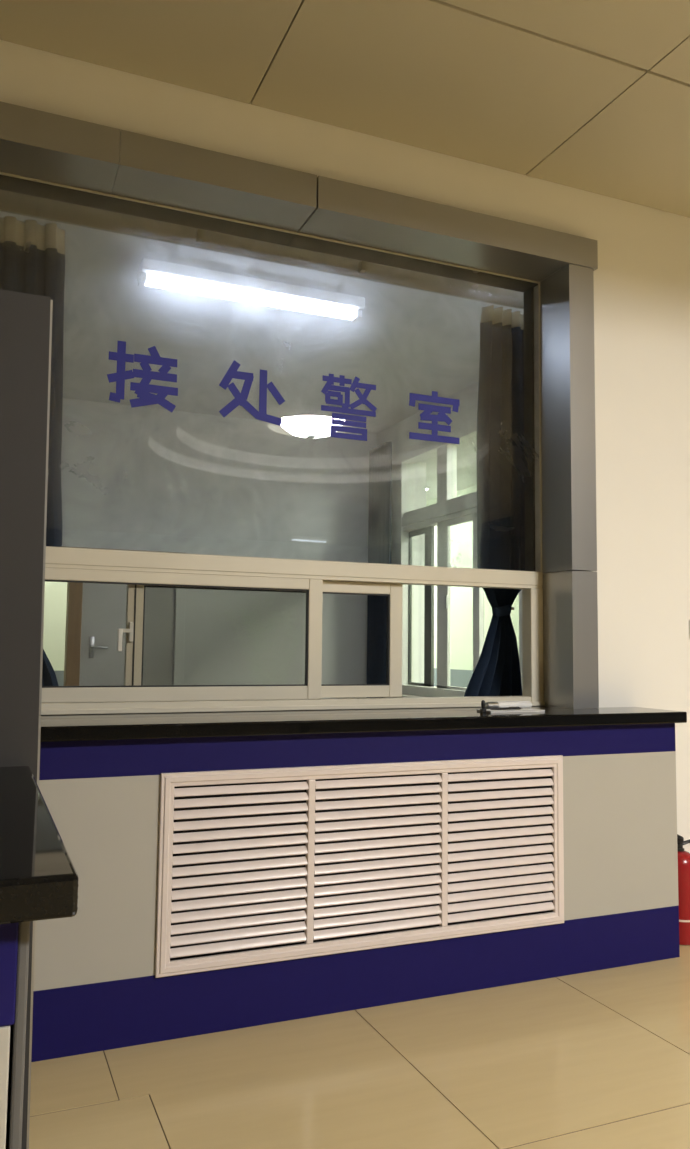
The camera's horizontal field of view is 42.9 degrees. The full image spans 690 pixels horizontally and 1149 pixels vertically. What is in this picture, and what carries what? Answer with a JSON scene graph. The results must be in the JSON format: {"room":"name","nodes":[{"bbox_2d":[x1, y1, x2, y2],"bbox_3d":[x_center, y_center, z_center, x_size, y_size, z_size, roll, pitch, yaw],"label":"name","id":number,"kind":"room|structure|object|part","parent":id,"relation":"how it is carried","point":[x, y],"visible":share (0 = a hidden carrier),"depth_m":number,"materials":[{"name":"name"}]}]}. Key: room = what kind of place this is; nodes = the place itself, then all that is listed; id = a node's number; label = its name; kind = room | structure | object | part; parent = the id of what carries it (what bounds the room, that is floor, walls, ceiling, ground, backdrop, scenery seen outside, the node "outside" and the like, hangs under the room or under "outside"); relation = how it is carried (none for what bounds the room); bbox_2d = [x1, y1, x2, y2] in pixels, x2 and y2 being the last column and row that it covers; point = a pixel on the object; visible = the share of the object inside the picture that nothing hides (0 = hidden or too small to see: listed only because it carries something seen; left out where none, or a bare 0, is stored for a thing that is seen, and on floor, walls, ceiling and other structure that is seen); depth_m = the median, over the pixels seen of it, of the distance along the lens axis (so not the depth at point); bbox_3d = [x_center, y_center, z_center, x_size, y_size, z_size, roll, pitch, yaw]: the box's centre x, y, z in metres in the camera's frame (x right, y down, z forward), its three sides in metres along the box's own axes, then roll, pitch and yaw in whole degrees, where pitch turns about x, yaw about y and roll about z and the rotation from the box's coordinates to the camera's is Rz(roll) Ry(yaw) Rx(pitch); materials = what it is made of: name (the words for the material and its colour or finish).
{"room":"emergency services station","nodes":[
{"label":"emergency services station","id":0,"kind":"room"},
{"bbox_2d":[43,581,66,685],"bbox_3d":[-2.746,0.300,8.911,5.440,3.186,0.150,3,-5,-23],"label":"wall","id":1,"kind":"structure","parent":0,"point":[55,596],"depth_m":8.75,"materials":[{"name":"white paint"}]},
{"bbox_2d":[61,398,376,697],"bbox_3d":[-1.942,0.173,7.263,5.240,3.186,0.160,3,-5,-23],"label":"wall","id":2,"kind":"structure","parent":0,"point":[135,478],"depth_m":7.61,"materials":[{"name":"paint"}]},
{"bbox_2d":[62,546,185,685],"bbox_3d":[-2.244,0.763,7.063,1.880,1.970,0.209,3,-5,-23],"label":"door","id":3,"kind":"structure","parent":2,"relation":"in","point":[95,612],"depth_m":7.20,"materials":[{"name":"paint"}]},
{"bbox_3d":[-1.993,0.589,7.106,0.140,0.170,0.069,3,-5,-23],"label":"lever handle","id":4,"kind":"part","parent":3,"relation":"part of","materials":[{"name":"metal"}]},
{"bbox_3d":[-1.423,0.828,7.429,0.080,1.920,0.164,3,-5,-23],"label":"frame","id":5,"kind":"part","parent":3,"relation":"part of","materials":[{"name":"paint"}]},
{"bbox_2d":[0,0,689,500],"bbox_3d":[1.281,-1.990,2.600,11.000,0.430,22.900,3,-5,-23],"label":"ceiling","id":6,"kind":"structure","parent":0,"point":[593,96],"depth_m":3.33,"materials":[{"name":"paint"}]},
{"bbox_2d":[137,258,364,322],"bbox_3d":[-0.499,-1.554,4.862,1.262,0.104,0.180,3,-5,-23],"label":"fluorescent ceiling light","id":7,"kind":"object","parent":6,"relation":"attached to","point":[153,273],"visible":1,"depth_m":4.79,"materials":[{"name":"white plastic"}]},
{"bbox_2d":[0,40,689,852],"bbox_3d":[0.724,-0.119,3.727,11.000,3.246,0.397,3,-5,-23],"label":"wall","id":8,"kind":"structure","parent":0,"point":[641,279],"depth_m":3.66,"materials":[{"name":"beige paint"}]},
{"bbox_2d":[0,216,64,685],"bbox_3d":[-1.312,-0.246,3.128,0.762,2.155,0.069,3,-5,-23],"label":"curtain","id":9,"kind":"object","parent":8,"relation":"hanging from","point":[32,254],"visible":0.25,"depth_m":3.25,"materials":[{"name":"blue fabric"}]},
{"bbox_3d":[-1.331,-1.470,2.868,1.136,0.125,0.220,3,-5,-23],"label":"header panel","id":10,"kind":"part","parent":8,"relation":"part of","materials":[{"name":"grey"}]},
{"bbox_3d":[-0.477,-1.431,3.226,0.715,0.125,0.220,3,-5,-23],"label":"header panel","id":11,"kind":"part","parent":8,"relation":"part of","materials":[{"name":"grey"}]},
{"bbox_3d":[-0.390,-1.324,3.537,3.100,0.078,0.054,3,-5,-23],"label":"curtain rail","id":12,"kind":"part","parent":8,"relation":"part of","materials":[{"name":"grey metal"}]},
{"bbox_2d":[0,172,557,718],"bbox_3d":[-0.382,-0.400,3.284,2.696,1.918,0.282,3,-5,-23],"label":"window","id":13,"kind":"structure","parent":8,"relation":"attached to","point":[139,570],"depth_m":3.31,"materials":[{"name":"beige metal"}]},
{"bbox_3d":[-0.840,0.214,3.073,1.622,0.460,0.026,3,-5,-23],"label":"sash","id":14,"kind":"part","parent":13,"relation":"part of","materials":[{"name":"beige metal"}]},
{"bbox_3d":[-0.277,0.243,3.344,1.094,0.454,0.028,3,-5,-23],"label":"sash","id":15,"kind":"part","parent":13,"relation":"part of","materials":[{"name":"beige metal"}]},
{"bbox_2d":[107,341,459,443],"bbox_3d":[-0.184,-0.679,3.411,1.443,0.266,0.002,3,-5,-23],"label":"lettering","id":16,"kind":"object","parent":13,"relation":"attached to","point":[144,390],"depth_m":3.36,"materials":[{"name":"blue plastic"}]},
{"bbox_3d":[-0.406,0.221,3.274,2.696,0.568,0.087,3,-5,-23],"label":"frame","id":17,"kind":"part","parent":13,"relation":"part of","materials":[{"name":"beige metal"}]},
{"bbox_3d":[-0.393,0.529,3.207,2.694,0.054,0.282,3,-5,-23],"label":"sill","id":18,"kind":"part","parent":13,"relation":"part of","materials":[{"name":"beige metal"}]},
{"bbox_3d":[0.382,-1.391,3.586,1.136,0.125,0.220,3,-5,-23],"label":"header panel","id":19,"kind":"part","parent":8,"relation":"part of","materials":[{"name":"grey"}]},
{"bbox_2d":[464,305,524,696],"bbox_3d":[0.657,-0.166,3.951,0.481,2.136,0.070,3,-5,-23],"label":"curtain","id":20,"kind":"object","parent":8,"relation":"hanging from","point":[500,411],"visible":0.77,"depth_m":3.99,"materials":[{"name":"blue fabric"}]},
{"bbox_3d":[0.955,-0.655,3.775,0.126,1.296,0.212,3,-5,-23],"label":"jamb panel","id":21,"kind":"part","parent":8,"relation":"part of","materials":[{"name":"grey"}]},
{"bbox_3d":[0.945,0.274,3.698,0.126,0.562,0.212,3,-5,-23],"label":"jamb panel","id":22,"kind":"part","parent":8,"relation":"part of","materials":[{"name":"grey"}]},
{"bbox_3d":[1.003,-1.370,3.760,0.144,0.125,0.062,3,-5,-23],"label":"header panel","id":23,"kind":"part","parent":8,"relation":"part of","materials":[{"name":"grey"}]},
{"bbox_2d":[29,945,689,1148],"bbox_3d":[3.186,1.101,-2.288,11.000,0.120,13.080,3,-5,-23],"label":"floor","id":24,"kind":"structure","parent":0,"point":[598,1059],"depth_m":2.43,"materials":[{"name":"brown tile"}]},
{"bbox_2d":[0,921,29,1148],"bbox_3d":[-1.271,0.805,0.962,1.668,0.904,0.846,3,-5,-23],"label":"reception desk","id":25,"kind":"object","parent":24,"relation":"on","point":[14,937],"visible":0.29,"depth_m":0.92,"materials":[{"name":"blue laminate"}]},
{"bbox_3d":[-1.278,0.764,0.963,1.652,0.596,0.846,3,-5,-23],"label":"panel","id":26,"kind":"part","parent":25,"relation":"part of","materials":[{"name":"grey laminate"}]},
{"bbox_2d":[0,766,78,923],"bbox_3d":[-1.262,0.330,0.985,1.762,0.044,0.887,3,-5,-23],"label":"countertop","id":27,"kind":"structure","parent":25,"relation":"on","point":[39,880],"depth_m":0.98,"materials":[{"name":"black stone"}]},
{"bbox_2d":[0,289,52,1148],"bbox_3d":[-1.435,0.340,1.433,1.790,1.904,0.064,3,-5,-23],"label":"partition panel","id":28,"kind":"object","parent":24,"relation":"on","point":[25,318],"visible":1,"depth_m":1.76,"materials":[{"name":"grey"}]},
{"bbox_2d":[31,723,679,1061],"bbox_3d":[-0.277,0.978,2.934,3.336,0.906,0.252,3,-5,-23],"label":"reception desk","id":29,"kind":"object","parent":24,"relation":"on","point":[96,988],"depth_m":2.86,"materials":[{"name":"white paint"}]},
{"bbox_2d":[155,755,563,977],"bbox_3d":[0.116,0.945,2.967,1.490,0.606,0.036,3,-5,-23],"label":"grille","id":30,"kind":"object","parent":29,"relation":"attached to","point":[266,865],"visible":1,"depth_m":2.92,"materials":[{"name":"white metal"}]},
{"bbox_2d":[40,707,686,741],"bbox_3d":[-0.253,0.504,2.957,3.359,0.044,0.295,3,-5,-23],"label":"countertop","id":31,"kind":"structure","parent":29,"relation":"on","point":[109,728],"depth_m":2.94,"materials":[{"name":"black stone"}]},
{"bbox_2d":[480,700,485,712],"bbox_3d":[0.520,0.495,3.304,0.018,0.047,0.018,3,-5,-23],"label":"stamp","id":32,"kind":"object","parent":31,"relation":"on","point":[483,710],"visible":1,"depth_m":3.30,"materials":[{"name":"black plastic"}]},
{"bbox_3d":[0.520,0.489,3.305,0.016,0.033,0.016,3,-5,-23],"label":"handle","id":33,"kind":"part","parent":32,"relation":"part of","materials":[{"name":"black plastic"}]},
{"bbox_2d":[485,701,531,708],"bbox_3d":[0.648,0.519,3.485,0.215,0.032,0.032,3,-5,-25],"label":"marker","id":34,"kind":"object","parent":31,"relation":"on","point":[499,704],"visible":0.81,"depth_m":3.47,"materials":[{"name":"white plastic"}]},
{"bbox_2d":[476,708,544,712],"bbox_3d":[0.638,0.523,3.379,0.247,0.007,0.103,3,-5,-23],"label":"booklet","id":35,"kind":"object","parent":31,"relation":"on","point":[522,709],"visible":0.92,"depth_m":3.34,"materials":[{"name":"white paper"}]},
{"bbox_2d":[491,707,521,709],"bbox_3d":[0.618,0.513,3.367,0.152,0.010,0.009,3,-5,-27],"label":"pen","id":36,"kind":"object","parent":35,"relation":"on","point":[503,708],"visible":1,"depth_m":3.37,"materials":[{"name":"black plastic"}]},
{"bbox_2d":[677,834,689,944],"bbox_3d":[1.391,1.291,3.633,0.144,0.433,0.135,-2,-5,31],"label":"fire extinguisher","id":37,"kind":"object","parent":24,"relation":"on","point":[683,856],"visible":0.41,"depth_m":3.57,"materials":[{"name":"red metal"}]},
{"bbox_2d":[377,381,478,682],"bbox_3d":[1.184,0.127,6.280,0.240,3.186,4.081,3,-5,-23],"label":"wall","id":38,"kind":"structure","parent":0,"point":[466,416],"depth_m":7.68,"materials":[{"name":"paint"}]},
{"bbox_2d":[366,441,391,697],"bbox_3d":[0.300,0.062,7.828,0.059,2.450,0.462,3,-5,-23],"label":"curtain","id":39,"kind":"object","parent":38,"relation":"hanging from","point":[380,457],"visible":0.76,"depth_m":7.82,"materials":[{"name":"blue fabric"}]},
{"bbox_2d":[385,424,522,697],"bbox_3d":[0.959,-0.077,6.451,0.260,2.085,2.620,3,-5,-23],"label":"window","id":40,"kind":"structure","parent":38,"relation":"in","point":[449,510],"depth_m":7.04,"materials":[{"name":"white metal"}]},
{"bbox_3d":[0.902,0.943,6.347,0.160,0.034,2.620,3,-5,-23],"label":"sill","id":41,"kind":"part","parent":40,"relation":"part of","materials":[{"name":"beige metal"}]},
{"bbox_3d":[0.639,0.270,7.410,0.028,1.325,0.420,3,-5,-23],"label":"sash","id":42,"kind":"part","parent":40,"relation":"part of","materials":[{"name":"white metal"}]},
{"bbox_3d":[1.004,-0.091,6.487,0.150,2.050,2.570,3,-5,-23],"label":"frame","id":43,"kind":"part","parent":40,"relation":"part of","materials":[{"name":"beige metal"}]},
{"bbox_3d":[0.874,0.218,6.751,0.028,1.325,0.640,3,-5,-23],"label":"sash","id":44,"kind":"part","parent":40,"relation":"part of","materials":[{"name":"beige metal"}]},
{"bbox_3d":[1.128,0.180,6.252,0.028,1.325,0.680,3,-5,-23],"label":"sash","id":45,"kind":"part","parent":40,"relation":"part of","materials":[{"name":"beige metal"}]},
{"bbox_3d":[1.329,0.134,5.671,0.028,1.325,0.690,3,-5,-23],"label":"sash","id":46,"kind":"part","parent":40,"relation":"part of","materials":[{"name":"beige metal"}]},
{"bbox_2d":[426,485,518,686],"bbox_3d":[2.038,0.426,9.794,0.150,3.186,9.920,3,-5,-23],"label":"wall","id":47,"kind":"structure","parent":0,"point":[461,535],"depth_m":11.00,"materials":[{"name":"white paint"}]}
]}

